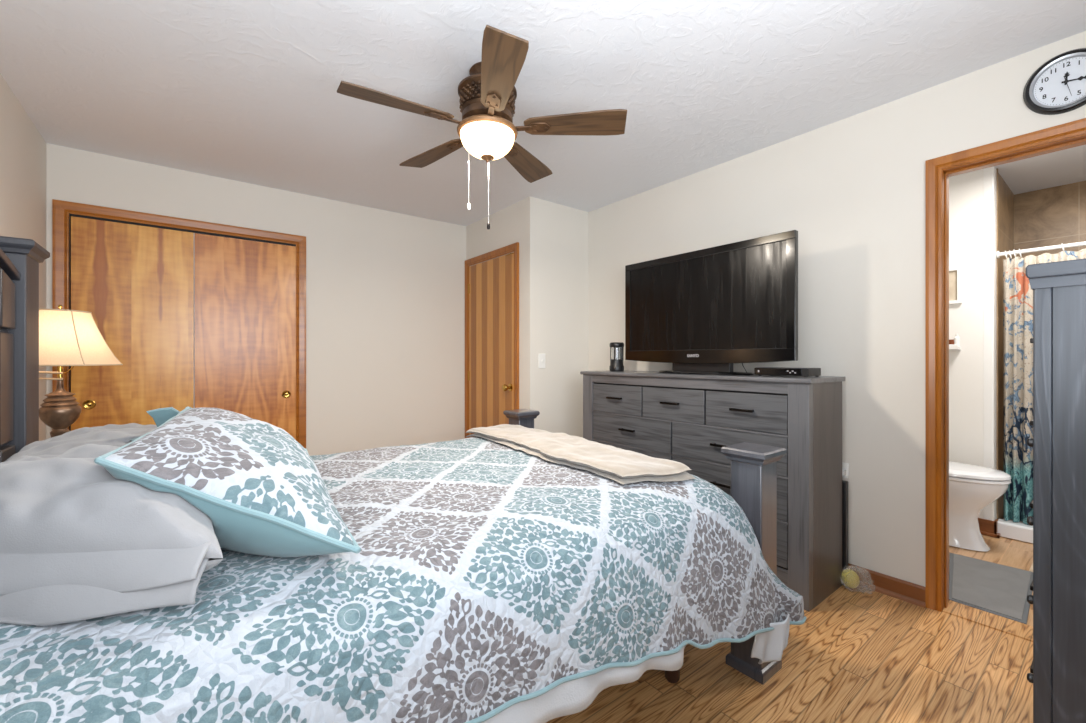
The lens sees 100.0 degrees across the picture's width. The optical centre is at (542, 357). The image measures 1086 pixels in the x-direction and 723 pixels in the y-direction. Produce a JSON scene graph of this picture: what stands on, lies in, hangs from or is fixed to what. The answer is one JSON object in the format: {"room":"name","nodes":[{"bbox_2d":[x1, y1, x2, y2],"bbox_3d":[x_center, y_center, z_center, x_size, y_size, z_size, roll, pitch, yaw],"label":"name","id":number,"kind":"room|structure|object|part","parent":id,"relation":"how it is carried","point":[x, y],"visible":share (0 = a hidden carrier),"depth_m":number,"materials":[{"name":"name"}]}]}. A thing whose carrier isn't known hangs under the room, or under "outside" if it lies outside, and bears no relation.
{"room":"bedroom","nodes":[
{"label":"bedroom","id":0,"kind":"room"},
{"bbox_2d":[0,73,46,440],"bbox_3d":[-1.606,-0.050,0.891,0.120,2.440,4.480,0,0,-38],"label":"wall","id":1,"kind":"structure","parent":0,"point":[23,150],"depth_m":2.33,"materials":[{"name":"beige paint"}]},
{"bbox_2d":[47,143,465,455],"bbox_3d":[-1.922,-0.050,3.560,2.900,2.440,0.120,0,0,-38],"label":"wall","id":2,"kind":"structure","parent":0,"point":[385,290],"depth_m":3.75,"materials":[{"name":"beige paint"}]},
{"bbox_2d":[71,216,193,430],"bbox_3d":[-2.614,0.153,2.929,0.587,2.014,0.024,0,0,-38],"label":"door","id":3,"kind":"structure","parent":2,"relation":"in","point":[136,282],"depth_m":2.92,"materials":[{"name":"brown wood"}]},
{"bbox_3d":[-2.779,0.285,2.792,0.060,0.060,0.010,0,0,-38],"label":"finger pull","id":4,"kind":"part","parent":3,"relation":"part of","materials":[{"name":"gold metal"}]},
{"bbox_2d":[52,199,305,447],"bbox_3d":[-2.373,0.115,3.120,1.355,2.110,0.020,0,0,-38],"label":"trim","id":5,"kind":"structure","parent":2,"relation":"attached to","point":[62,211],"depth_m":3.01,"materials":[{"name":"brown wood"}]},
{"bbox_2d":[195,233,295,439],"bbox_3d":[-2.137,0.153,3.305,0.616,2.014,0.016,0,0,-38],"label":"door","id":6,"kind":"structure","parent":2,"relation":"in","point":[245,290],"depth_m":3.30,"materials":[{"name":"brown wood"}]},
{"bbox_3d":[-1.943,0.275,3.453,0.060,0.060,0.010,0,0,-38],"label":"finger pull","id":7,"kind":"part","parent":6,"relation":"part of","materials":[{"name":"gold metal"}]},
{"bbox_2d":[466,197,587,437],"bbox_3d":[-0.163,-0.050,4.271,0.750,2.440,1.160,0,0,-38],"label":"wall","id":8,"kind":"structure","parent":0,"point":[552,238],"depth_m":3.75,"materials":[{"name":"white paint"}]},
{"bbox_2d":[465,242,518,437],"bbox_3d":[-0.474,0.117,4.044,0.019,2.107,0.889,0,0,-38],"label":"door frame","id":9,"kind":"structure","parent":8,"relation":"in","point":[514,247],"depth_m":3.88,"materials":[{"name":"brown wood"}]},
{"bbox_2d":[468,252,513,436],"bbox_3d":[-0.498,0.145,4.027,0.077,2.030,0.771,0,0,-38],"label":"door","id":10,"kind":"structure","parent":9,"relation":"attached to","point":[491,282],"depth_m":4.04,"materials":[{"name":"brown wood"}]},
{"bbox_3d":[-0.298,0.245,3.766,0.072,0.064,0.064,0,0,-38],"label":"knob","id":11,"kind":"part","parent":10,"relation":"part of","materials":[{"name":"gold metal"}]},
{"bbox_2d":[538,354,544,367],"bbox_3d":[-0.005,0.024,3.648,0.070,0.116,0.016,0,0,-38],"label":"light switch","id":12,"kind":"object","parent":8,"relation":"attached to","point":[541,357],"visible":1,"depth_m":3.65,"materials":[{"name":"white plastic"}]},
{"bbox_2d":[0,0,1085,225],"bbox_3d":[0.899,-1.320,2.443,5.980,0.100,5.350,0,0,-38],"label":"ceiling","id":13,"kind":"structure","parent":0,"point":[245,91],"depth_m":2.07,"materials":[{"name":"white paint"}]},
{"bbox_2d":[337,25,626,229],"bbox_3d":[-0.274,-0.921,2.023,1.171,0.697,1.184,0,0,-38],"label":"ceiling fan","id":14,"kind":"object","parent":13,"relation":"hanging from","point":[486,130],"visible":1,"depth_m":1.93,"materials":[{"name":"brown wood"}]},
{"bbox_3d":[-0.578,-1.020,1.828,0.442,0.008,0.148,0,13,-31],"label":"blade","id":15,"kind":"part","parent":14,"relation":"part of","materials":[{"name":"brown wood"}]},
{"bbox_3d":[-0.537,-1.020,2.280,0.442,0.008,0.148,0,13,41],"label":"blade","id":16,"kind":"part","parent":14,"relation":"part of","materials":[{"name":"brown wood"}]},
{"bbox_3d":[-0.327,-0.840,2.007,0.002,0.330,0.003,0,0,-38],"label":"pull chain","id":17,"kind":"part","parent":14,"relation":"part of","materials":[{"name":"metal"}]},
{"bbox_3d":[-0.246,-0.942,2.026,0.240,0.104,0.240,0,0,-38],"label":"lamp shade","id":18,"kind":"part","parent":14,"relation":"part of","materials":[{"name":"white glass"}]},
{"bbox_3d":[-0.242,-0.734,2.027,0.002,0.277,0.003,0,0,-38],"label":"pull chain","id":19,"kind":"part","parent":14,"relation":"part of","materials":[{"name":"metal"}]},
{"bbox_3d":[-0.160,-1.020,1.650,0.148,0.008,0.442,13,-3,-13],"label":"blade","id":20,"kind":"part","parent":14,"relation":"part of","materials":[{"name":"brown wood"}]},
{"bbox_3d":[-0.095,-1.020,2.381,0.148,0.008,0.442,-14,-6,22],"label":"blade","id":21,"kind":"part","parent":14,"relation":"part of","materials":[{"name":"brown wood"}]},
{"bbox_3d":[0.138,-1.020,1.992,0.442,0.008,0.148,0,-13,5],"label":"blade","id":22,"kind":"part","parent":14,"relation":"part of","materials":[{"name":"brown wood"}]},
{"bbox_2d":[546,535,1032,722],"bbox_3d":[0.899,1.220,2.443,5.980,0.100,5.350,0,0,-38],"label":"floor","id":23,"kind":"structure","parent":0,"point":[861,655],"depth_m":1.67,"materials":[{"name":"brown wood"}]},
{"bbox_2d":[0,236,786,684],"bbox_3d":[-0.542,0.385,1.657,2.379,1.570,1.697,0,0,-38],"label":"bed","id":24,"kind":"object","parent":23,"relation":"on","point":[753,466],"visible":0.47,"depth_m":1.62,"materials":[{"name":"grey wood"}]},
{"bbox_3d":[-1.387,0.280,0.992,0.030,1.280,1.290,0,0,-38],"label":"headboard panel","id":25,"kind":"part","parent":24,"relation":"part of","materials":[{"name":"grey wood"}]},
{"bbox_3d":[-1.380,-0.316,0.998,0.068,0.113,1.290,0,0,-38],"label":"headboard rail","id":26,"kind":"part","parent":24,"relation":"part of","materials":[{"name":"grey wood"}]},
{"bbox_3d":[-1.849,0.410,1.558,0.145,1.520,0.170,0,0,-38],"label":"head post","id":27,"kind":"part","parent":24,"relation":"part of","materials":[{"name":"grey wood"}]},
{"bbox_3d":[-0.139,0.779,2.940,0.120,0.782,0.120,0,0,-38],"label":"foot post","id":28,"kind":"part","parent":24,"relation":"part of","materials":[{"name":"grey wood"}]},
{"bbox_3d":[0.470,1.030,1.659,0.060,0.280,0.060,0,0,-38],"label":"support leg","id":29,"kind":"part","parent":24,"relation":"part of","materials":[{"name":"brown wood"}]},
{"bbox_3d":[0.800,0.779,1.733,0.120,0.782,0.120,0,0,-38],"label":"foot post","id":30,"kind":"part","parent":24,"relation":"part of","materials":[{"name":"grey wood"}]},
{"bbox_3d":[0.800,1.150,1.733,0.144,0.040,0.144,0,0,-38],"label":"foot moulding","id":31,"kind":"part","parent":24,"relation":"part of","materials":[{"name":"grey wood"}]},
{"bbox_2d":[580,370,845,611],"bbox_3d":[0.905,0.632,2.818,0.427,1.075,1.553,0,0,-38],"label":"dresser","id":32,"kind":"object","parent":23,"relation":"on","point":[687,419],"visible":0.59,"depth_m":2.32,"materials":[{"name":"grey wood"}]},
{"bbox_3d":[0.476,0.268,3.048,0.032,0.014,0.124,0,0,-38],"label":"handle","id":33,"kind":"part","parent":32,"relation":"part of","materials":[{"name":"brown metal"}]},
{"bbox_2d":[609,342,623,370],"bbox_3d":[0.541,-0.010,3.342,0.106,0.210,0.106,0,0,-38],"label":"lantern","id":34,"kind":"object","parent":32,"relation":"on","point":[616,348],"visible":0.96,"depth_m":3.30,"materials":[{"name":"black metal"}]},
{"bbox_3d":[0.541,-0.098,3.342,0.106,0.035,0.106,0,0,-38],"label":"lid","id":35,"kind":"part","parent":34,"relation":"part of","materials":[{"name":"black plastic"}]},
{"bbox_3d":[0.541,-0.035,3.342,0.088,0.090,0.088,0,0,-38],"label":"globe","id":36,"kind":"part","parent":34,"relation":"part of","materials":[{"name":"white plastic"}]},
{"bbox_3d":[0.493,0.276,3.061,0.013,0.188,0.435,0,0,-38],"label":"drawer","id":37,"kind":"part","parent":32,"relation":"part of","materials":[{"name":"grey wood"}]},
{"bbox_3d":[0.545,0.468,2.960,0.032,0.014,0.124,0,0,-38],"label":"handle","id":38,"kind":"part","parent":32,"relation":"part of","materials":[{"name":"brown metal"}]},
{"bbox_3d":[0.562,0.684,2.973,0.013,0.204,0.658,0,0,-38],"label":"drawer","id":39,"kind":"part","parent":32,"relation":"part of","materials":[{"name":"grey wood"}]},
{"bbox_3d":[0.562,0.476,2.973,0.013,0.188,0.658,0,0,-38],"label":"drawer","id":40,"kind":"part","parent":32,"relation":"part of","materials":[{"name":"grey wood"}]},
{"bbox_3d":[0.750,0.268,2.697,0.032,0.014,0.124,0,0,-38],"label":"handle","id":41,"kind":"part","parent":32,"relation":"part of","materials":[{"name":"brown metal"}]},
{"bbox_3d":[0.766,0.276,2.710,0.013,0.188,0.435,0,0,-38],"label":"drawer","id":42,"kind":"part","parent":32,"relation":"part of","materials":[{"name":"grey wood"}]},
{"bbox_3d":[0.767,0.145,2.710,0.020,0.053,1.335,0,0,-38],"label":"rail","id":43,"kind":"part","parent":32,"relation":"part of","materials":[{"name":"grey wood"}]},
{"bbox_3d":[0.765,0.577,2.709,0.018,0.009,1.335,0,0,-38],"label":"divider rail","id":44,"kind":"part","parent":32,"relation":"part of","materials":[{"name":"grey wood"}]},
{"bbox_3d":[0.765,0.377,2.709,0.018,0.009,1.335,0,0,-38],"label":"divider rail","id":45,"kind":"part","parent":32,"relation":"part of","materials":[{"name":"grey wood"}]},
{"bbox_2d":[625,230,797,374],"bbox_3d":[0.957,-0.272,2.743,0.268,0.732,1.117,0,0,-38],"label":"television","id":46,"kind":"object","parent":32,"relation":"on","point":[707,311],"visible":1,"depth_m":2.61,"materials":[{"name":"black plastic"}]},
{"bbox_3d":[0.955,0.468,2.433,0.032,0.014,0.124,0,0,-38],"label":"handle","id":47,"kind":"part","parent":32,"relation":"part of","materials":[{"name":"brown metal"}]},
{"bbox_3d":[0.955,0.676,2.433,0.032,0.014,0.124,0,0,-38],"label":"handle","id":48,"kind":"part","parent":32,"relation":"part of","materials":[{"name":"brown metal"}]},
{"bbox_3d":[0.972,0.684,2.446,0.013,0.204,0.657,0,0,-38],"label":"drawer","id":49,"kind":"part","parent":32,"relation":"part of","materials":[{"name":"grey wood"}]},
{"bbox_3d":[0.972,0.476,2.446,0.013,0.188,0.657,0,0,-38],"label":"drawer","id":50,"kind":"part","parent":32,"relation":"part of","materials":[{"name":"grey wood"}]},
{"bbox_3d":[1.023,0.268,2.346,0.032,0.014,0.124,0,0,-38],"label":"handle","id":51,"kind":"part","parent":32,"relation":"part of","materials":[{"name":"brown metal"}]},
{"bbox_3d":[1.040,0.276,2.359,0.013,0.188,0.435,0,0,-38],"label":"drawer","id":52,"kind":"part","parent":32,"relation":"part of","materials":[{"name":"grey wood"}]},
{"bbox_3d":[0.972,0.903,2.446,0.013,0.211,0.657,0,0,-38],"label":"drawer","id":53,"kind":"part","parent":32,"relation":"part of","materials":[{"name":"grey wood"}]},
{"bbox_3d":[0.767,1.062,2.710,0.020,0.085,1.335,0,0,-38],"label":"rail","id":54,"kind":"part","parent":32,"relation":"part of","materials":[{"name":"grey wood"}]},
{"bbox_2d":[754,367,820,376],"bbox_3d":[1.275,0.073,2.385,0.158,0.044,0.267,0,0,-38],"label":"cable box","id":55,"kind":"object","parent":32,"relation":"on","point":[782,371],"visible":0.95,"depth_m":2.32,"materials":[{"name":"black plastic"}]},
{"bbox_3d":[1.207,0.070,2.351,0.006,0.035,0.237,0,0,-38],"label":"panel","id":56,"kind":"part","parent":55,"relation":"part of","materials":[{"name":"black plastic"}]},
{"bbox_3d":[1.400,0.644,2.241,0.347,1.051,0.006,0,0,-38],"label":"panel","id":57,"kind":"part","parent":32,"relation":"part of","materials":[{"name":"grey wood"}]},
{"bbox_2d":[842,480,847,584],"bbox_3d":[1.370,0.905,2.615,0.046,0.530,0.657,0,0,-38],"label":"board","id":58,"kind":"object","parent":23,"relation":"on","point":[844,483],"visible":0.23,"depth_m":2.35,"materials":[{"name":"black wood"}]},
{"bbox_2d":[949,461,1010,550],"bbox_3d":[2.503,0.772,3.069,0.420,0.795,0.912,0,0,-38],"label":"toilet","id":59,"kind":"object","parent":23,"relation":"on","point":[972,488],"visible":0.33,"depth_m":2.78,"materials":[{"name":"white ceramic"}]},
{"bbox_3d":[2.576,0.738,2.974,0.390,0.021,0.672,0,0,-38],"label":"seat","id":60,"kind":"part","parent":59,"relation":"part of","materials":[{"name":"white ceramic"}]},
{"bbox_3d":[2.576,0.706,2.974,0.392,0.035,0.672,0,0,-38],"label":"lid","id":61,"kind":"part","parent":59,"relation":"part of","materials":[{"name":"white ceramic"}]},
{"bbox_2d":[949,553,1032,623],"bbox_3d":[2.287,1.167,2.355,0.730,0.013,0.351,0,0,-43],"label":"floor mat","id":62,"kind":"object","parent":23,"relation":"on","point":[994,588],"visible":0.84,"depth_m":2.31,"materials":[{"name":"grey fabric"}]},
{"bbox_2d":[998,518,1032,542],"bbox_3d":[3.857,1.123,2.588,0.867,0.095,1.726,0,0,-38],"label":"shower pan","id":63,"kind":"object","parent":23,"relation":"on","point":[1020,531],"visible":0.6,"depth_m":2.94,"materials":[{"name":"white ceramic"}]},
{"bbox_2d":[1025,258,1085,722],"bbox_3d":[1.538,0.484,1.078,0.884,1.372,0.491,0,0,-38],"label":"armoire","id":64,"kind":"object","parent":23,"relation":"on","point":[1058,442],"visible":1,"depth_m":0.96,"materials":[{"name":"grey wood"}]},
{"bbox_3d":[1.540,-0.161,1.075,0.864,0.022,0.464,0,0,-38],"label":"crown moulding","id":65,"kind":"part","parent":64,"relation":"part of","materials":[{"name":"grey wood"}]},
{"bbox_3d":[1.224,0.499,0.807,0.020,1.342,0.430,0,0,-38],"label":"panel","id":66,"kind":"part","parent":64,"relation":"part of","materials":[{"name":"grey wood"}]},
{"bbox_3d":[-2.082,0.827,2.003,0.455,0.685,0.510,0,0,-38],"label":"nightstand","id":67,"kind":"object","parent":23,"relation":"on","visible":0},
{"bbox_2d":[39,305,122,437],"bbox_3d":[-2.096,0.126,1.980,0.402,0.718,0.385,0,0,-38],"label":"table lamp","id":68,"kind":"object","parent":67,"relation":"on","point":[73,338],"visible":0.76,"depth_m":1.93,"materials":[{"name":"beige fabric"}]},
{"bbox_3d":[-2.135,0.083,1.927,0.147,0.055,0.015,0,0,-41],"label":"arm","id":69,"kind":"part","parent":68,"relation":"part of"},
{"bbox_2d":[57,366,62,377],"bbox_3d":[-2.096,0.022,1.980,0.020,0.125,0.020,0,0,-38],"label":"socket","id":70,"kind":"object","parent":68,"relation":"attached to","point":[59,368],"depth_m":1.97,"materials":[{"name":"gold metal"}]},
{"bbox_3d":[-2.096,-0.086,1.980,0.396,0.232,0.378,0,0,-38],"label":"lamp shade","id":71,"kind":"part","parent":68,"relation":"part of","materials":[{"name":"white fabric"}]},
{"bbox_3d":[-2.096,-0.086,1.980,0.402,0.238,0.385,0,0,-38],"label":"shade trim","id":72,"kind":"part","parent":68,"relation":"part of","materials":[{"name":"beige fabric"}]},
{"bbox_3d":[1.585,1.109,2.306,0.127,0.119,0.157,0,0,-38],"label":"plastic bag","id":73,"kind":"object","parent":23,"relation":"on","visible":0},
{"bbox_2d":[841,569,859,587],"bbox_3d":[1.563,1.122,2.319,0.062,0.094,0.081,0,0,-38],"label":"ball","id":74,"kind":"object","parent":73,"relation":"in","point":[849,577],"visible":1,"depth_m":2.30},
{"bbox_2d":[588,31,1085,586],"bbox_3d":[1.499,-0.050,2.649,0.120,2.440,3.440,0,0,-38],"label":"wall","id":75,"kind":"structure","parent":0,"point":[852,189],"depth_m":2.35,"materials":[{"name":"white paint"}]},
{"bbox_2d":[842,462,848,478],"bbox_3d":[1.588,0.595,2.409,0.035,0.080,0.040,0,0,-38],"label":"outlet plate","id":76,"kind":"object","parent":75,"relation":"attached to","point":[845,466],"visible":0.68,"depth_m":2.40,"materials":[{"name":"white plastic"}]},
{"bbox_2d":[848,563,924,607],"bbox_3d":[1.091,1.126,3.051,0.030,0.088,2.304,0,0,-38],"label":"baseboard","id":77,"kind":"structure","parent":75,"relation":"attached to","point":[906,591],"depth_m":2.25,"materials":[{"name":"brown wood"}]},
{"bbox_3d":[1.085,1.159,3.047,0.017,0.021,2.304,0,0,-38],"label":"shoe moulding","id":78,"kind":"part","parent":77,"relation":"part of","materials":[{"name":"brown wood"}]},
{"bbox_2d":[925,118,1085,611],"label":"door frame","id":79,"kind":"structure","parent":75,"relation":"in","point":[934,167],"depth_m":2.12,"materials":[{"name":"brown wood"}]},
{"bbox_2d":[1023,48,1085,114],"bbox_3d":[2.066,-1.092,1.801,0.026,0.236,0.236,0,0,-38],"label":"wall clock","id":80,"kind":"object","parent":75,"relation":"attached to","point":[1058,86],"visible":1,"depth_m":1.82,"materials":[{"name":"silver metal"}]},
{"bbox_2d":[949,169,983,518],"bbox_3d":[2.599,-0.050,3.477,0.012,2.440,1.106,0,0,-38],"label":"wall","id":81,"kind":"structure","parent":0,"point":[966,190],"depth_m":3.10,"materials":[{"name":"paint"}]},
{"bbox_2d":[949,344,960,349],"bbox_3d":[2.741,-0.072,3.202,0.100,0.040,0.275,0,0,-38],"label":"wall shelf","id":82,"kind":"object","parent":81,"relation":"attached to","point":[951,346],"visible":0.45,"depth_m":3.08,"materials":[{"name":"white plastic"}]},
{"bbox_2d":[954,334,959,346],"bbox_3d":[2.807,-0.118,3.093,0.032,0.085,0.032,0,0,-38],"label":"bottle","id":83,"kind":"object","parent":82,"relation":"on","point":[956,338],"visible":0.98,"depth_m":3.08,"materials":[{"name":"white plastic"}]},
{"bbox_2d":[949,266,961,303],"bbox_3d":[2.798,-0.500,3.192,0.022,0.250,0.200,0,0,-38],"label":"picture frame","id":84,"kind":"object","parent":81,"relation":"attached to","point":[955,273],"visible":0.41,"depth_m":3.14,"materials":[{"name":"white plastic"}]},
{"bbox_2d":[949,270,956,300],"bbox_3d":[2.803,-0.500,3.196,0.009,0.210,0.160,0,0,-38],"label":"print","id":85,"kind":"object","parent":84,"relation":"attached to","point":[952,273],"depth_m":3.15},
{"bbox_2d":[978,518,1000,537],"bbox_3d":[2.633,1.120,3.448,0.088,0.100,1.174,0,0,-38],"label":"baseboard","id":86,"kind":"structure","parent":81,"relation":"attached to","point":[987,527],"depth_m":3.00,"materials":[{"name":"brown wood"}]},
{"bbox_2d":[942,600,1032,641],"bbox_3d":[2.138,1.167,1.841,0.145,0.006,0.778,0,0,-38],"label":"threshold","id":87,"kind":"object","parent":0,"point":[1024,631],"depth_m":2.02,"materials":[{"name":"brown wood"}]},
{"bbox_2d":[984,166,1013,520],"bbox_3d":[3.284,-0.050,3.309,0.891,2.440,0.100,0,0,-38],"label":"wall","id":88,"kind":"structure","parent":0,"point":[989,173],"depth_m":3.03,"materials":[{"name":"white paint"}]},
{"bbox_2d":[996,168,997,518],"bbox_3d":[3.049,-0.090,3.063,0.020,2.360,0.012,0,0,-38],"label":"trim","id":89,"kind":"structure","parent":88,"relation":"attached to","point":[997,168],"depth_m":3.06,"materials":[{"name":"brown tile"}]},
{"bbox_2d":[996,241,1085,257],"bbox_3d":[3.576,-0.692,2.374,0.048,0.048,1.734,0,0,-38],"label":"shower rod","id":90,"kind":"object","parent":88,"relation":"attached to","point":[998,254],"visible":1,"depth_m":2.89,"materials":[{"name":"white plastic"}]},
{"bbox_2d":[1003,249,1085,524],"bbox_3d":[3.505,0.203,2.462,0.079,1.733,1.452,0,0,-38],"label":"shower curtain","id":91,"kind":"object","parent":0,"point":[1017,291],"visible":0.4,"depth_m":2.98,"materials":[{"name":"multicoloured fabric"}]},
{"bbox_2d":[1014,181,1085,257],"bbox_3d":[4.211,-0.050,2.926,0.100,2.440,1.844,0,0,-38],"label":"wall","id":92,"kind":"structure","parent":0,"point":[1052,216],"depth_m":3.40,"materials":[{"name":"brown tile"}]},
{"bbox_3d":[-0.545,0.672,1.648,2.005,0.394,1.470,0,0,-38],"label":"mattress","id":93,"kind":"object","parent":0,"visible":0},
{"bbox_2d":[0,436,806,722],"bbox_3d":[-0.486,0.814,1.694,2.175,0.244,1.870,0,0,-38],"label":"quilt","id":94,"kind":"object","parent":93,"relation":"on","point":[416,625],"visible":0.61,"depth_m":1.00,"materials":[{"name":"fabric"}]},
{"bbox_2d":[6,423,156,460],"bbox_3d":[-1.426,0.333,1.507,0.461,0.217,0.670,0,0,-38],"label":"pillow","id":95,"kind":"object","parent":94,"relation":"on","point":[110,434],"visible":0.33,"depth_m":1.38,"materials":[{"name":"white fabric"}]},
{"bbox_2d":[0,444,222,625],"bbox_3d":[-0.992,0.321,0.952,0.493,0.233,0.753,0,0,-38],"label":"pillow","id":96,"kind":"object","parent":94,"relation":"on","point":[79,541],"visible":0.8,"depth_m":0.80,"materials":[{"name":"white fabric"}]},
{"bbox_2d":[94,407,360,557],"bbox_3d":[-0.835,0.292,1.192,0.461,0.285,0.954,0,0,-35],"label":"printed pillow","id":97,"kind":"object","parent":94,"relation":"on","point":[262,492],"visible":1,"depth_m":0.95,"materials":[{"name":"teal fabric"}]},
{"bbox_3d":[-0.823,0.302,1.198,0.445,0.266,0.958,0,0,-38],"label":"panel","id":98,"kind":"part","parent":97,"relation":"part of","materials":[{"name":"teal fabric"}]},
{"bbox_2d":[466,424,695,483],"bbox_3d":[0.074,0.437,2.135,0.366,0.126,1.336,0,0,-35],"label":"throw blanket","id":99,"kind":"object","parent":94,"relation":"on","point":[622,466],"visible":1,"depth_m":1.83,"materials":[{"name":"beige fabric"}]},
{"bbox_2d":[482,573,685,722],"bbox_3d":[-0.210,0.691,0.880,1.551,0.362,0.106,0,0,-38],"label":"sheet","id":100,"kind":"object","parent":94,"relation":"hanging from","point":[574,696],"visible":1,"depth_m":1.07,"materials":[{"name":"white fabric"}]},
{"bbox_2d":[751,614,789,663],"bbox_3d":[0.769,0.958,1.531,0.185,0.147,0.046,0,0,-20],"label":"sheet","id":101,"kind":"object","parent":94,"relation":"hanging from","point":[769,646],"visible":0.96,"depth_m":1.52,"materials":[{"name":"white fabric"}]}
]}

